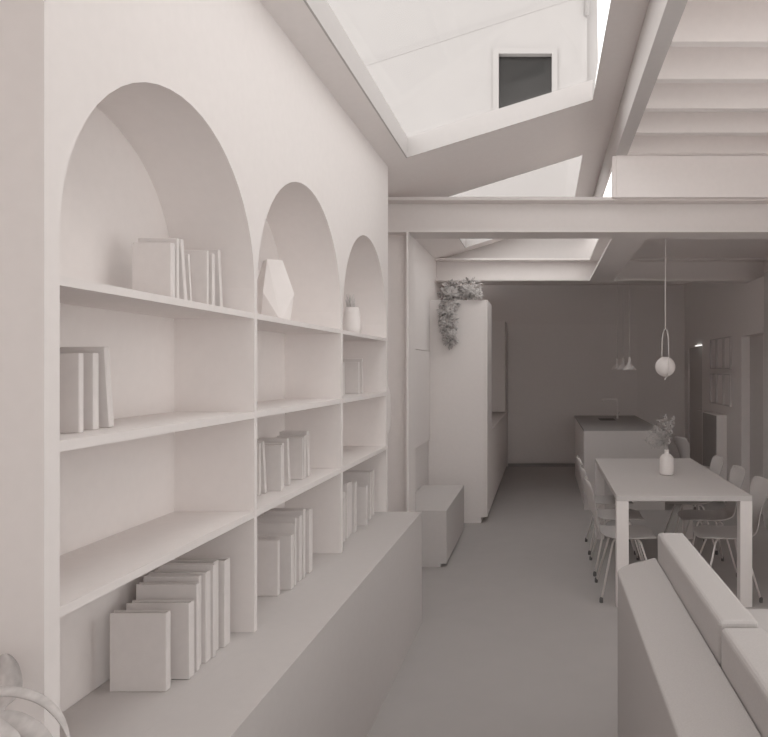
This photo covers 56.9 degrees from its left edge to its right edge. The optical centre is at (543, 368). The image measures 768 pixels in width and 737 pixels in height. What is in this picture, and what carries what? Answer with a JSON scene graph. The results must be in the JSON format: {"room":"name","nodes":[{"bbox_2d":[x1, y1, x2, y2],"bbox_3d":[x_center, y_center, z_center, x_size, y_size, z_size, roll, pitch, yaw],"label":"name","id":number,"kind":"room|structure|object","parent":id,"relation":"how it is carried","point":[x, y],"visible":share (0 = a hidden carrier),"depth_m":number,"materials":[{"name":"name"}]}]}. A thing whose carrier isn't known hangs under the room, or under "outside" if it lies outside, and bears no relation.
{"room":"living room","nodes":[
{"label":"living room","id":0,"kind":"room"},
{"bbox_2d":[62,239,466,712],"bbox_3d":[-1.407,0.190,5.025,0.386,2.860,12.450,0,0,0],"label":"wall","id":1,"kind":"structure","parent":0,"point":[424,259],"depth_m":7.30,"materials":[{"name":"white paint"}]},
{"bbox_2d":[0,0,390,736],"bbox_3d":[-1.149,-0.185,2.915,0.299,2.221,3.106,0,0,0],"label":"bookcase","id":2,"kind":"object","parent":1,"relation":"attached to","point":[202,124],"visible":0.92,"depth_m":2.08,"materials":[{"name":"white paint"}]},
{"bbox_2d":[60,353,83,432],"bbox_3d":[-1.136,0.057,1.576,0.130,0.185,0.017,0,0,0],"label":"book","id":3,"kind":"object","parent":2,"relation":"on","point":[71,364],"visible":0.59,"depth_m":1.57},
{"bbox_2d":[60,347,113,427],"bbox_3d":[-1.153,0.047,1.711,0.120,0.204,0.040,0,0,0],"label":"book","id":4,"kind":"object","parent":2,"relation":"on","point":[106,419],"visible":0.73,"depth_m":1.70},
{"bbox_2d":[84,353,98,429],"bbox_3d":[-1.152,0.056,1.660,0.120,0.187,0.021,0,0,0],"label":"book","id":5,"kind":"object","parent":2,"relation":"on","point":[91,360],"visible":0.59,"depth_m":1.65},
{"bbox_2d":[110,610,170,691],"bbox_3d":[-1.145,0.801,1.931,0.160,0.222,0.024,0,0,0],"label":"book","id":6,"kind":"object","parent":2,"relation":"on","point":[140,640],"visible":1,"depth_m":1.92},
{"bbox_2d":[132,242,174,297],"bbox_3d":[-1.147,-0.281,2.001,0.113,0.176,0.024,0,0,0],"label":"book","id":7,"kind":"object","parent":2,"relation":"on","point":[153,263],"visible":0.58,"depth_m":1.99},
{"bbox_2d":[138,238,178,297],"bbox_3d":[-1.148,-0.290,2.029,0.116,0.195,0.014,0,0,0],"label":"book","id":8,"kind":"object","parent":2,"relation":"on","point":[175,241],"visible":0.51,"depth_m":2.02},
{"bbox_2d":[126,600,193,678],"bbox_3d":[-1.133,0.801,2.011,0.185,0.223,0.031,0,0,0],"label":"book","id":9,"kind":"object","parent":2,"relation":"on","point":[182,611],"visible":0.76,"depth_m":2.00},
{"bbox_2d":[136,582,199,671],"bbox_3d":[-1.135,0.781,2.056,0.183,0.263,0.020,0,0,0],"label":"book","id":10,"kind":"object","parent":2,"relation":"on","point":[144,590],"visible":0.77,"depth_m":2.05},
{"bbox_2d":[144,575,200,664],"bbox_3d":[-1.140,0.774,2.090,0.170,0.276,0.017,0,0,0],"label":"book","id":11,"kind":"object","parent":2,"relation":"on","point":[148,578],"visible":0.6,"depth_m":2.08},
{"bbox_2d":[150,570,210,662],"bbox_3d":[-1.133,0.772,2.120,0.175,0.280,0.031,0,0,0],"label":"book","id":12,"kind":"object","parent":2,"relation":"on","point":[205,574],"visible":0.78,"depth_m":2.11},
{"bbox_2d":[179,239,186,299],"bbox_3d":[-1.147,-0.292,2.063,0.115,0.197,0.043,0,0,0],"label":"book","id":13,"kind":"object","parent":2,"relation":"on","point":[182,273],"visible":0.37,"depth_m":2.06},
{"bbox_2d":[158,563,215,657],"bbox_3d":[-1.127,0.766,2.153,0.175,0.293,0.020,0,0,0],"label":"book","id":14,"kind":"object","parent":2,"relation":"on","point":[167,566],"visible":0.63,"depth_m":2.14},
{"bbox_2d":[184,254,191,300],"bbox_3d":[-1.145,-0.273,2.103,0.105,0.160,0.025,0,0,0],"label":"book","id":15,"kind":"object","parent":2,"relation":"on","point":[187,256],"visible":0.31,"depth_m":2.10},
{"bbox_2d":[167,560,218,650],"bbox_3d":[-1.141,0.767,2.192,0.170,0.291,0.038,0,0,0],"label":"book","id":16,"kind":"object","parent":2,"relation":"on","point":[171,561],"visible":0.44,"depth_m":2.20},
{"bbox_2d":[184,250,208,303],"bbox_3d":[-1.146,-0.288,2.209,0.112,0.190,0.012,0,0,0],"label":"book","id":17,"kind":"object","parent":2,"relation":"on","point":[199,259],"visible":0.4,"depth_m":2.20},
{"bbox_2d":[178,558,229,646],"bbox_3d":[-1.131,0.771,2.245,0.175,0.283,0.041,0,0,0],"label":"book","id":18,"kind":"object","parent":2,"relation":"on","point":[224,563],"visible":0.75,"depth_m":2.23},
{"bbox_2d":[209,253,214,304],"bbox_3d":[-1.146,-0.286,2.248,0.112,0.187,0.020,0,0,0],"label":"book","id":19,"kind":"object","parent":2,"relation":"on","point":[211,255],"visible":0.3,"depth_m":2.24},
{"bbox_2d":[207,250,222,306],"bbox_3d":[-1.147,-0.296,2.296,0.113,0.206,0.038,0,0,0],"label":"book","id":20,"kind":"object","parent":2,"relation":"on","point":[218,276],"visible":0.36,"depth_m":2.29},
{"bbox_2d":[257,443,260,495],"bbox_3d":[-1.157,0.392,2.641,0.115,0.202,0.018,0,0,0],"label":"book","id":21,"kind":"object","parent":2,"relation":"on","point":[258,444],"visible":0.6,"depth_m":2.63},
{"bbox_2d":[257,441,266,493],"bbox_3d":[-1.155,0.389,2.677,0.115,0.208,0.046,0,0,0],"label":"book","id":22,"kind":"object","parent":2,"relation":"on","point":[263,463],"visible":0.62,"depth_m":2.67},
{"bbox_2d":[257,539,279,595],"bbox_3d":[-1.145,0.801,2.738,0.160,0.222,0.024,0,0,0],"label":"book","id":23,"kind":"object","parent":2,"relation":"on","point":[268,550],"visible":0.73,"depth_m":2.73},
{"bbox_2d":[265,445,281,490],"bbox_3d":[-1.119,0.401,2.742,0.125,0.184,0.014,0,0,0],"label":"book","id":24,"kind":"object","parent":2,"relation":"on","point":[273,453],"visible":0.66,"depth_m":2.73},
{"bbox_2d":[257,438,290,484],"bbox_3d":[-1.135,0.392,2.865,0.125,0.202,0.042,0,0,0],"label":"book","id":25,"kind":"object","parent":2,"relation":"on","point":[287,481],"visible":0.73,"depth_m":2.86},
{"bbox_2d":[264,443,283,487],"bbox_3d":[-1.135,0.400,2.801,0.125,0.186,0.022,0,0,0],"label":"book","id":26,"kind":"object","parent":2,"relation":"on","point":[282,444],"visible":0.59,"depth_m":2.79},
{"bbox_2d":[257,259,293,319],"bbox_3d":[-1.123,-0.323,2.837,0.131,0.260,0.132,0,0,40],"label":"vase","id":27,"kind":"object","parent":2,"relation":"on","point":[275,293],"visible":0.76,"depth_m":2.80,"materials":[{"name":"ceramic"}]},
{"bbox_2d":[257,534,293,589],"bbox_3d":[-1.133,0.801,2.818,0.185,0.223,0.031,0,0,0],"label":"book","id":28,"kind":"object","parent":2,"relation":"on","point":[286,540],"visible":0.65,"depth_m":2.80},
{"bbox_2d":[257,522,295,585],"bbox_3d":[-1.135,0.781,2.863,0.183,0.263,0.020,0,0,0],"label":"book","id":29,"kind":"object","parent":2,"relation":"on","point":[262,527],"visible":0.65,"depth_m":2.85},
{"bbox_2d":[257,517,296,581],"bbox_3d":[-1.140,0.774,2.897,0.170,0.276,0.017,0,0,0],"label":"book","id":30,"kind":"object","parent":2,"relation":"on","point":[259,519],"visible":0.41,"depth_m":2.89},
{"bbox_2d":[259,515,301,580],"bbox_3d":[-1.133,0.772,2.927,0.175,0.280,0.031,0,0,0],"label":"book","id":31,"kind":"object","parent":2,"relation":"on","point":[299,517],"visible":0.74,"depth_m":2.91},
{"bbox_2d":[264,510,304,578],"bbox_3d":[-1.127,0.766,2.960,0.175,0.293,0.020,0,0,0],"label":"book","id":32,"kind":"object","parent":2,"relation":"on","point":[269,512],"visible":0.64,"depth_m":2.95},
{"bbox_2d":[275,437,302,478],"bbox_3d":[-1.134,0.400,3.028,0.125,0.186,0.012,0,0,0],"label":"book","id":33,"kind":"object","parent":2,"relation":"on","point":[295,443],"visible":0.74,"depth_m":3.02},
{"bbox_2d":[277,435,305,478],"bbox_3d":[-1.134,0.397,3.060,0.125,0.192,0.023,0,0,0],"label":"book","id":34,"kind":"object","parent":2,"relation":"on","point":[303,436],"visible":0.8,"depth_m":3.05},
{"bbox_2d":[274,508,312,572],"bbox_3d":[-1.131,0.771,3.051,0.175,0.283,0.041,0,0,0],"label":"book","id":35,"kind":"object","parent":2,"relation":"on","point":[308,511],"visible":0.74,"depth_m":3.03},
{"bbox_2d":[279,430,309,476],"bbox_3d":[-1.137,0.389,3.109,0.125,0.210,0.047,0,0,0],"label":"book","id":36,"kind":"object","parent":2,"relation":"on","point":[284,432],"visible":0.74,"depth_m":3.10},
{"bbox_2d":[343,482,349,538],"bbox_3d":[-1.135,0.764,3.667,0.170,0.296,0.046,0,0,0],"label":"book","id":37,"kind":"object","parent":2,"relation":"on","point":[346,485],"visible":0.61,"depth_m":3.64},
{"bbox_2d":[343,481,351,533],"bbox_3d":[-1.145,0.768,3.739,0.170,0.288,0.049,0,0,0],"label":"book","id":38,"kind":"object","parent":2,"relation":"on","point":[343,481],"visible":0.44,"depth_m":3.75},
{"bbox_2d":[343,294,361,332],"bbox_3d":[-1.120,-0.315,3.977,0.108,0.244,0.108,0,0,0],"label":"potted succulent","id":39,"kind":"object","parent":2,"relation":"on","point":[351,318],"visible":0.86,"depth_m":3.94,"materials":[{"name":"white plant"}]},
{"bbox_2d":[345,362,359,393],"bbox_3d":[-1.147,0.056,4.001,0.125,0.187,0.021,0,0,0],"label":"book","id":40,"kind":"object","parent":2,"relation":"on","point":[352,369],"visible":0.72,"depth_m":3.99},
{"bbox_2d":[343,359,362,392],"bbox_3d":[-1.143,0.045,4.063,0.125,0.208,0.036,0,0,0],"label":"book","id":41,"kind":"object","parent":2,"relation":"on","point":[344,360],"visible":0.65,"depth_m":4.05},
{"bbox_2d":[352,481,356,531],"bbox_3d":[-1.135,0.773,3.803,0.170,0.279,0.042,0,0,0],"label":"book","id":42,"kind":"object","parent":2,"relation":"on","point":[354,483],"visible":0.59,"depth_m":3.78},
{"bbox_2d":[343,471,370,519],"bbox_3d":[-1.132,0.769,4.121,0.170,0.287,0.031,0,0,0],"label":"book","id":43,"kind":"object","parent":2,"relation":"on","point":[362,477],"visible":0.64,"depth_m":4.11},
{"bbox_2d":[347,470,373,515],"bbox_3d":[-1.140,0.773,4.220,0.170,0.279,0.042,0,0,0],"label":"book","id":44,"kind":"object","parent":2,"relation":"on","point":[372,471],"visible":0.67,"depth_m":4.20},
{"bbox_2d":[357,485,367,525],"bbox_3d":[-1.115,0.798,3.966,0.170,0.228,0.038,0,0,0],"label":"book","id":45,"kind":"object","parent":2,"relation":"on","point":[362,490],"visible":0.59,"depth_m":3.95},
{"bbox_2d":[415,441,427,491],"bbox_3d":[-1.210,1.167,6.175,0.008,0.845,1.850,0,0,0],"label":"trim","id":46,"kind":"structure","parent":1,"relation":"attached to","point":[421,452],"depth_m":6.72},
{"bbox_2d":[415,263,429,447],"bbox_3d":[-1.199,-0.120,6.175,0.029,1.720,1.850,0,0,0],"label":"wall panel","id":47,"kind":"structure","parent":1,"relation":"attached to","point":[422,278],"depth_m":6.66,"materials":[{"name":"white paint"}]},
{"bbox_2d":[492,321,506,411],"bbox_3d":[-0.905,-0.030,10.895,0.610,1.420,0.590,0,0,0],"label":"upper cabinet","id":48,"kind":"object","parent":1,"relation":"attached to","point":[499,328],"visible":0.44,"depth_m":10.60,"materials":[{"name":"paint"}]},
{"bbox_2d":[343,307,361,332],"bbox_3d":[-1.120,-0.275,3.977,0.108,0.164,0.108,0,0,0],"label":"pot","id":49,"kind":"object","parent":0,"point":[351,318],"depth_m":3.94,"materials":[{"name":"ceramic"}]},
{"bbox_2d":[387,236,405,511],"bbox_3d":[-1.294,0.319,5.115,0.612,2.603,0.170,0,0,0],"label":"wall","id":50,"kind":"structure","parent":0,"point":[396,244],"depth_m":5.03,"materials":[{"name":"white paint"}]},
{"bbox_2d":[406,232,414,511],"bbox_3d":[-0.981,0.319,5.035,0.014,2.603,0.270,0,0,0],"label":"trim","id":51,"kind":"structure","parent":50,"relation":"attached to","point":[410,240],"depth_m":4.98,"materials":[{"name":"white paint"}]},
{"bbox_2d":[388,197,767,238],"bbox_3d":[0.603,-1.109,5.025,3.786,0.253,0.250,0,0,0],"label":"steel beam","id":52,"kind":"structure","parent":50,"relation":"on","point":[422,217],"depth_m":5.02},
{"bbox_2d":[590,239,645,280],"bbox_3d":[0.649,-1.109,6.375,0.262,0.253,2.446,0,0,0],"label":"steel beam","id":53,"kind":"structure","parent":52,"relation":"attached to","point":[613,255],"depth_m":6.27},
{"bbox_2d":[260,0,648,257],"bbox_3d":[-0.527,-1.508,3.315,2.145,0.795,9.030,0,0,0],"label":"ceiling","id":54,"kind":"structure","parent":0,"point":[585,129],"depth_m":4.47,"materials":[{"name":"paint"}]},
{"bbox_2d":[303,0,592,157],"bbox_3d":[-0.281,-1.584,2.760,1.183,0.497,3.120,0,0,0],"label":"trim","id":55,"kind":"structure","parent":54,"relation":"attached to","point":[581,93],"depth_m":4.31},
{"bbox_2d":[448,155,581,247],"bbox_3d":[-0.281,-1.584,6.480,1.183,0.497,2.120,0,0,0],"label":"trim","id":56,"kind":"structure","parent":54,"relation":"attached to","point":[466,243],"depth_m":7.53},
{"bbox_2d":[327,0,586,196],"bbox_3d":[-3.225,-4.230,8.750,7.550,5.500,0.300,0,0,0],"label":"wall","id":57,"kind":"structure","parent":0,"point":[449,81],"depth_m":8.60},
{"bbox_2d":[362,0,568,65],"bbox_3d":[-1.050,-4.255,8.598,3.100,1.090,0.004,0,0,0],"label":"trim","id":58,"kind":"structure","parent":57,"relation":"attached to","point":[548,3],"depth_m":8.60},
{"bbox_2d":[493,48,557,109],"bbox_3d":[-0.231,-3.523,8.640,0.816,1.047,0.120,0,0,0],"label":"window","id":59,"kind":"structure","parent":57,"relation":"in","point":[519,74],"depth_m":8.67,"materials":[{"name":"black glass"}]},
{"bbox_2d":[446,239,597,257],"bbox_3d":[0.448,-1.511,7.800,4.096,0.549,0.120,0,0,0],"label":"wall","id":60,"kind":"structure","parent":0,"point":[506,248],"depth_m":7.74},
{"bbox_2d":[435,258,766,282],"bbox_3d":[0.642,-1.109,7.715,3.708,0.253,0.230,0,0,0],"label":"steel beam","id":61,"kind":"structure","parent":60,"relation":"on","point":[484,270],"depth_m":7.71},
{"bbox_2d":[367,466,767,736],"bbox_3d":[0.300,1.680,4.375,4.600,0.120,14.150,0,0,0],"label":"floor","id":62,"kind":"structure","parent":0,"point":[515,637],"depth_m":4.34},
{"bbox_2d":[0,653,69,736],"bbox_3d":[-0.974,1.059,1.099,0.601,1.123,0.408,0,0,0],"label":"potted plant","id":63,"kind":"object","parent":62,"relation":"on","point":[13,723],"visible":1,"depth_m":1.04,"materials":[{"name":"ceramic"},{"name":"soil"},{"name":"leaf"}]},
{"bbox_2d":[141,512,421,736],"bbox_3d":[-0.888,1.266,2.849,0.224,0.707,2.974,0,0,0],"label":"base cabinet","id":64,"kind":"object","parent":62,"relation":"on","point":[326,663],"visible":1,"depth_m":2.59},
{"bbox_2d":[415,485,463,566],"bbox_3d":[-0.995,1.389,6.150,0.410,0.462,1.220,0,0,0],"label":"cabinet","id":65,"kind":"object","parent":62,"relation":"on","point":[441,507],"visible":0.73,"depth_m":5.66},
{"bbox_2d":[428,300,491,522],"bbox_3d":[-0.898,0.450,7.440,0.618,2.340,0.620,0,0,0],"label":"tall cabinet","id":66,"kind":"object","parent":62,"relation":"on","point":[460,442],"visible":0.92,"depth_m":7.13,"materials":[{"name":"white paint"}]},
{"bbox_2d":[437,277,483,349],"bbox_3d":[-0.875,-0.581,7.169,0.512,0.787,0.403,0,0,0],"label":"trailing plant","id":67,"kind":"object","parent":66,"relation":"on","point":[466,290],"visible":0.99,"depth_m":7.06,"materials":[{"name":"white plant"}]},
{"bbox_2d":[492,411,507,502],"bbox_3d":[-0.899,1.157,9.475,0.621,0.925,3.430,0,0,0],"label":"base unit","id":68,"kind":"object","parent":62,"relation":"on","point":[499,419],"visible":0.31,"depth_m":9.20,"materials":[{"name":"paint"}]},
{"bbox_2d":[492,411,507,430],"bbox_3d":[-0.899,0.707,9.475,0.621,0.024,3.430,0,0,0],"label":"countertop","id":69,"kind":"structure","parent":68,"relation":"on","point":[497,417],"depth_m":9.65,"materials":[{"name":"paint"}]},
{"bbox_2d":[576,455,635,554],"bbox_3d":[0.555,1.208,6.140,0.517,0.823,0.470,0,0,0],"label":"dining chair","id":70,"kind":"object","parent":62,"relation":"on","point":[607,499],"visible":0.58,"depth_m":6.09,"materials":[{"name":"paint"}]},
{"bbox_2d":[580,465,643,575],"bbox_3d":[0.555,1.208,5.530,0.517,0.823,0.470,0,0,0],"label":"dining chair","id":71,"kind":"object","parent":62,"relation":"on","point":[609,514],"visible":0.7,"depth_m":5.48,"materials":[{"name":"paint"}]},
{"bbox_2d":[574,416,664,509],"bbox_3d":[0.926,1.167,9.059,0.927,0.906,2.562,0,0,0],"label":"kitchen island","id":72,"kind":"object","parent":62,"relation":"on","point":[595,436],"visible":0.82,"depth_m":7.78,"materials":[{"name":"paint"}]},
{"bbox_2d":[574,416,660,430],"bbox_3d":[0.930,0.725,9.070,0.920,0.019,2.540,0,0,0],"label":"island countertop","id":73,"kind":"structure","parent":72,"relation":"on","point":[587,423],"depth_m":8.68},
{"bbox_2d":[584,476,656,602],"bbox_3d":[0.555,1.208,4.930,0.517,0.823,0.470,0,0,0],"label":"dining chair","id":74,"kind":"object","parent":62,"relation":"on","point":[637,532],"visible":0.82,"depth_m":4.86,"materials":[{"name":"paint"}]},
{"bbox_2d":[595,458,751,606],"bbox_3d":[0.956,1.242,5.570,0.920,0.757,1.920,0,0,0],"label":"dining table","id":75,"kind":"object","parent":62,"relation":"on","point":[628,479],"visible":0.86,"depth_m":4.81,"materials":[{"name":"lacquer"},{"name":"painted timber"}]},
{"bbox_2d":[642,414,674,475],"bbox_3d":[0.941,0.614,5.521,0.256,0.496,0.139,0,0,-11],"label":"flower vase","id":76,"kind":"object","parent":75,"relation":"on","point":[666,459],"visible":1,"depth_m":5.50,"materials":[{"name":"ceramic"}]},
{"bbox_2d":[618,533,767,736],"bbox_3d":[0.907,1.163,1.025,1.185,0.915,3.850,0,0,0],"label":"sofa","id":77,"kind":"object","parent":62,"relation":"on","point":[693,659],"visible":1,"depth_m":2.04,"materials":[{"name":"fabric"}]},
{"bbox_2d":[658,533,757,668],"bbox_3d":[0.546,1.020,2.413,0.113,0.630,1.035,0,0,0],"label":"cushion","id":78,"kind":"object","parent":77,"relation":"on","point":[708,604],"depth_m":2.22,"materials":[{"name":"fabric"}]},
{"bbox_2d":[722,628,767,736],"bbox_3d":[0.551,1.025,1.343,0.122,0.620,1.085,0,0,0],"label":"cushion","id":79,"kind":"object","parent":77,"relation":"on","point":[744,650],"depth_m":1.69,"materials":[{"name":"fabric"}]},
{"bbox_2d":[664,455,723,554],"bbox_3d":[1.352,1.208,6.140,0.517,0.823,0.470,0,0,0],"label":"dining chair","id":80,"kind":"object","parent":62,"relation":"on","point":[717,462],"visible":0.49,"depth_m":6.09,"materials":[{"name":"paint"}]},
{"bbox_2d":[674,436,725,509],"bbox_3d":[1.831,1.208,8.049,0.517,0.823,0.470,0,0,-14],"label":"dining chair","id":81,"kind":"object","parent":62,"relation":"on","point":[682,443],"visible":0.31,"depth_m":7.93,"materials":[{"name":"paint"}]},
{"bbox_2d":[677,465,744,576],"bbox_3d":[1.352,1.208,5.500,0.517,0.823,0.470,0,0,0],"label":"dining chair","id":82,"kind":"object","parent":62,"relation":"on","point":[737,473],"visible":0.78,"depth_m":5.51,"materials":[{"name":"paint"}]},
{"bbox_2d":[703,411,726,479],"bbox_3d":[2.261,1.105,9.000,0.138,1.030,0.740,0,0,0],"label":"radiator","id":83,"kind":"object","parent":62,"relation":"on","point":[714,423],"visible":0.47,"depth_m":8.72,"materials":[{"name":"metal"}]},
{"bbox_2d":[703,413,715,465],"bbox_3d":[2.195,1.062,9.000,0.005,0.915,0.720,0,0,0],"label":"grille","id":84,"kind":"object","parent":83,"relation":"attached to","point":[709,419],"depth_m":8.99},
{"bbox_2d":[693,476,767,602],"bbox_3d":[1.352,1.208,4.930,0.517,0.823,0.470,0,0,0],"label":"dining chair","id":85,"kind":"object","parent":62,"relation":"on","point":[758,486],"visible":0.71,"depth_m":4.93,"materials":[{"name":"paint"}]},
{"bbox_2d":[461,283,686,284],"bbox_3d":[0.450,-1.430,9.655,4.100,0.100,3.590,0,0,0],"label":"ceiling","id":86,"kind":"structure","parent":0,"point":[464,283],"depth_m":11.04,"materials":[{"name":"paint"}]},
{"bbox_2d":[612,283,619,369],"bbox_3d":[1.050,-0.681,9.650,0.166,1.396,0.166,0,0,0],"label":"cone pendant","id":87,"kind":"object","parent":86,"relation":"hanging from","point":[617,365],"visible":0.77,"depth_m":9.65,"materials":[{"name":"metal"}]},
{"bbox_2d":[623,283,635,369],"bbox_3d":[1.050,-0.681,8.290,0.166,1.396,0.166,0,0,0],"label":"cone pendant","id":88,"kind":"object","parent":86,"relation":"hanging from","point":[629,366],"visible":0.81,"depth_m":8.29,"materials":[{"name":"metal"}]},
{"bbox_2d":[472,285,684,465],"bbox_3d":[0.500,0.095,11.350,4.200,3.050,0.200,0,0,0],"label":"wall","id":89,"kind":"structure","parent":0,"point":[657,397],"depth_m":11.25,"materials":[{"name":"white paint"}]},
{"bbox_2d":[508,324,636,466],"bbox_3d":[0.480,0.448,11.225,2.130,2.345,0.049,0,0,0],"label":"door","id":90,"kind":"structure","parent":89,"relation":"in","point":[557,373],"depth_m":11.20,"materials":[{"name":"paint"}]},
{"bbox_2d":[587,0,597,94],"bbox_3d":[0.625,-5.155,8.800,0.150,3.650,0.200,0,0,0],"label":"wall","id":91,"kind":"structure","parent":0,"point":[592,20],"depth_m":8.70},
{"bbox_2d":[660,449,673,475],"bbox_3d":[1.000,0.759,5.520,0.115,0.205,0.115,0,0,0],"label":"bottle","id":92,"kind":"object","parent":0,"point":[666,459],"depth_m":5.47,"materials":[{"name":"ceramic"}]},
{"bbox_2d":[612,155,767,199],"bbox_3d":[1.412,-1.353,4.822,1.848,0.294,0.075,0,0,0],"label":"wall","id":93,"kind":"structure","parent":0,"point":[634,177],"depth_m":4.79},
{"bbox_2d":[593,0,687,196],"bbox_3d":[0.547,-1.725,3.268,0.082,0.450,8.935,0,0,0],"label":"beam","id":94,"kind":"structure","parent":93,"relation":"on","point":[662,18],"depth_m":3.59,"materials":[{"name":"paint"}]},
{"bbox_2d":[632,239,767,257],"bbox_3d":[1.573,-1.284,6.375,1.846,0.093,2.690,0,0,0],"label":"ceiling","id":95,"kind":"structure","parent":0,"point":[650,248],"depth_m":7.01,"materials":[{"name":"paint"}]},
{"bbox_2d":[655,239,674,379],"bbox_3d":[0.976,-0.571,5.450,0.158,1.329,0.158,0,0,27],"label":"globe pendant","id":96,"kind":"object","parent":95,"relation":"hanging from","point":[665,366],"visible":0.94,"depth_m":5.40,"materials":[{"name":"glass"}]},
{"bbox_2d":[685,276,763,493],"bbox_3d":[2.416,0.095,5.025,0.160,3.050,12.450,0,0,0],"label":"wall","id":97,"kind":"structure","parent":0,"point":[712,310],"depth_m":8.54,"materials":[{"name":"white paint"}]},
{"bbox_2d":[690,346,701,464],"bbox_3d":[2.357,0.642,10.505,0.099,1.946,0.964,0,0,0],"label":"door","id":98,"kind":"structure","parent":97,"relation":"in","point":[696,352],"depth_m":10.51,"materials":[{"name":"paint"}]},
{"bbox_2d":[710,339,715,368],"bbox_3d":[2.321,-0.198,9.273,0.029,0.405,0.315,0,0,0],"label":"picture frame","id":99,"kind":"object","parent":97,"relation":"attached to","point":[712,341],"visible":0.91,"depth_m":9.30,"materials":[{"name":"white paint"}]},
{"bbox_2d":[711,340,714,367],"bbox_3d":[2.329,-0.198,9.273,0.010,0.377,0.287,0,0,0],"label":"picture","id":100,"kind":"object","parent":99,"relation":"attached to","point":[712,341],"depth_m":9.32,"materials":[{"name":"white paint"}]},
{"bbox_2d":[710,374,715,403],"bbox_3d":[2.321,0.273,9.273,0.029,0.405,0.315,0,0,0],"label":"picture frame","id":101,"kind":"object","parent":97,"relation":"attached to","point":[712,376],"visible":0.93,"depth_m":9.30,"materials":[{"name":"white paint"}]},
{"bbox_2d":[711,375,714,401],"bbox_3d":[2.329,0.273,9.273,0.010,0.377,0.287,0,0,0],"label":"picture","id":102,"kind":"object","parent":101,"relation":"attached to","point":[712,376],"depth_m":9.32,"materials":[{"name":"white paint"}]},
{"bbox_2d":[716,337,722,368],"bbox_3d":[2.321,-0.198,8.928,0.029,0.405,0.315,0,0,0],"label":"picture frame","id":103,"kind":"object","parent":97,"relation":"attached to","point":[719,341],"visible":0.91,"depth_m":8.98,"materials":[{"name":"white paint"}]},
{"bbox_2d":[718,339,721,367],"bbox_3d":[2.329,-0.198,8.928,0.010,0.377,0.287,0,0,0],"label":"picture","id":104,"kind":"object","parent":103,"relation":"attached to","point":[719,340],"depth_m":8.95,"materials":[{"name":"white paint"}]},
{"bbox_2d":[716,374,722,404],"bbox_3d":[2.321,0.273,8.928,0.029,0.405,0.315,0,0,0],"label":"picture frame","id":105,"kind":"object","parent":97,"relation":"attached to","point":[719,377],"visible":0.96,"depth_m":8.98,"materials":[{"name":"white paint"}]},
{"bbox_2d":[718,375,721,403],"bbox_3d":[2.329,0.273,8.928,0.010,0.377,0.287,0,0,0],"label":"picture","id":106,"kind":"object","parent":105,"relation":"attached to","point":[719,376],"depth_m":8.94,"materials":[{"name":"white paint"}]},
{"bbox_2d":[723,336,731,368],"bbox_3d":[2.321,-0.198,8.582,0.029,0.405,0.315,0,0,0],"label":"picture frame","id":107,"kind":"object","parent":97,"relation":"attached to","point":[727,341],"visible":1,"depth_m":8.59,"materials":[{"name":"white paint"}]},
{"bbox_2d":[725,338,728,367],"bbox_3d":[2.329,-0.198,8.582,0.010,0.377,0.287,0,0,0],"label":"picture","id":108,"kind":"object","parent":107,"relation":"attached to","point":[726,339],"depth_m":8.61,"materials":[{"name":"white paint"}]},
{"bbox_2d":[723,374,731,406],"bbox_3d":[2.321,0.273,8.582,0.029,0.405,0.315,0,0,0],"label":"picture frame","id":109,"kind":"object","parent":97,"relation":"attached to","point":[727,378],"visible":1,"depth_m":8.59,"materials":[{"name":"white paint"}]},
{"bbox_2d":[725,375,728,404],"bbox_3d":[2.329,0.273,8.582,0.010,0.377,0.287,0,0,0],"label":"picture","id":110,"kind":"object","parent":109,"relation":"attached to","point":[726,376],"depth_m":8.61,"materials":[{"name":"white paint"}]},
{"bbox_2d":[740,327,763,489],"bbox_3d":[2.330,0.590,7.630,0.012,2.060,0.820,0,0,0],"label":"trim","id":111,"kind":"structure","parent":97,"relation":"attached to","point":[761,329],"depth_m":7.98,"materials":[{"name":"white paint"}]},
{"bbox_2d":[750,334,763,514],"bbox_3d":[2.441,0.620,7.600,0.040,1.991,0.754,0,0,0],"label":"door","id":112,"kind":"structure","parent":97,"relation":"in","point":[756,342],"depth_m":7.69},
{"bbox_2d":[764,271,767,527],"bbox_3d":[2.303,0.319,6.925,0.066,2.603,0.150,0,0,0],"label":"trim","id":113,"kind":"structure","parent":97,"relation":"attached to","point":[765,273],"depth_m":6.92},
{"bbox_3d":[1.542,-1.750,1.850,1.908,0.100,6.100,0,0,0],"label":"ceiling","id":114,"kind":"structure","parent":0,"visible":0},
{"bbox_2d":[627,136,767,154],"bbox_3d":[1.462,-1.599,4.753,1.744,0.199,0.055,0,0,0],"label":"joist","id":115,"kind":"object","parent":114,"relation":"attached to","point":[641,145],"visible":0.56,"depth_m":4.72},
{"bbox_2d":[635,112,767,135],"bbox_3d":[1.462,-1.599,4.351,1.744,0.199,0.055,0,0,0],"label":"joist","id":116,"kind":"object","parent":114,"relation":"attached to","point":[651,123],"visible":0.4,"depth_m":4.32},
{"bbox_2d":[644,83,767,111],"bbox_3d":[1.462,-1.599,3.950,1.744,0.199,0.055,0,0,0],"label":"joist","id":117,"kind":"object","parent":114,"relation":"attached to","point":[665,97],"visible":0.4,"depth_m":3.92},
{"bbox_2d":[656,47,767,82],"bbox_3d":[1.462,-1.599,3.548,1.744,0.199,0.055,0,0,0],"label":"joist","id":118,"kind":"object","parent":114,"relation":"attached to","point":[680,64],"visible":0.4,"depth_m":3.52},
{"bbox_2d":[670,1,767,46],"bbox_3d":[1.462,-1.599,3.147,1.744,0.199,0.055,0,0,0],"label":"joist","id":119,"kind":"object","parent":114,"relation":"attached to","point":[702,23],"visible":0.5,"depth_m":3.12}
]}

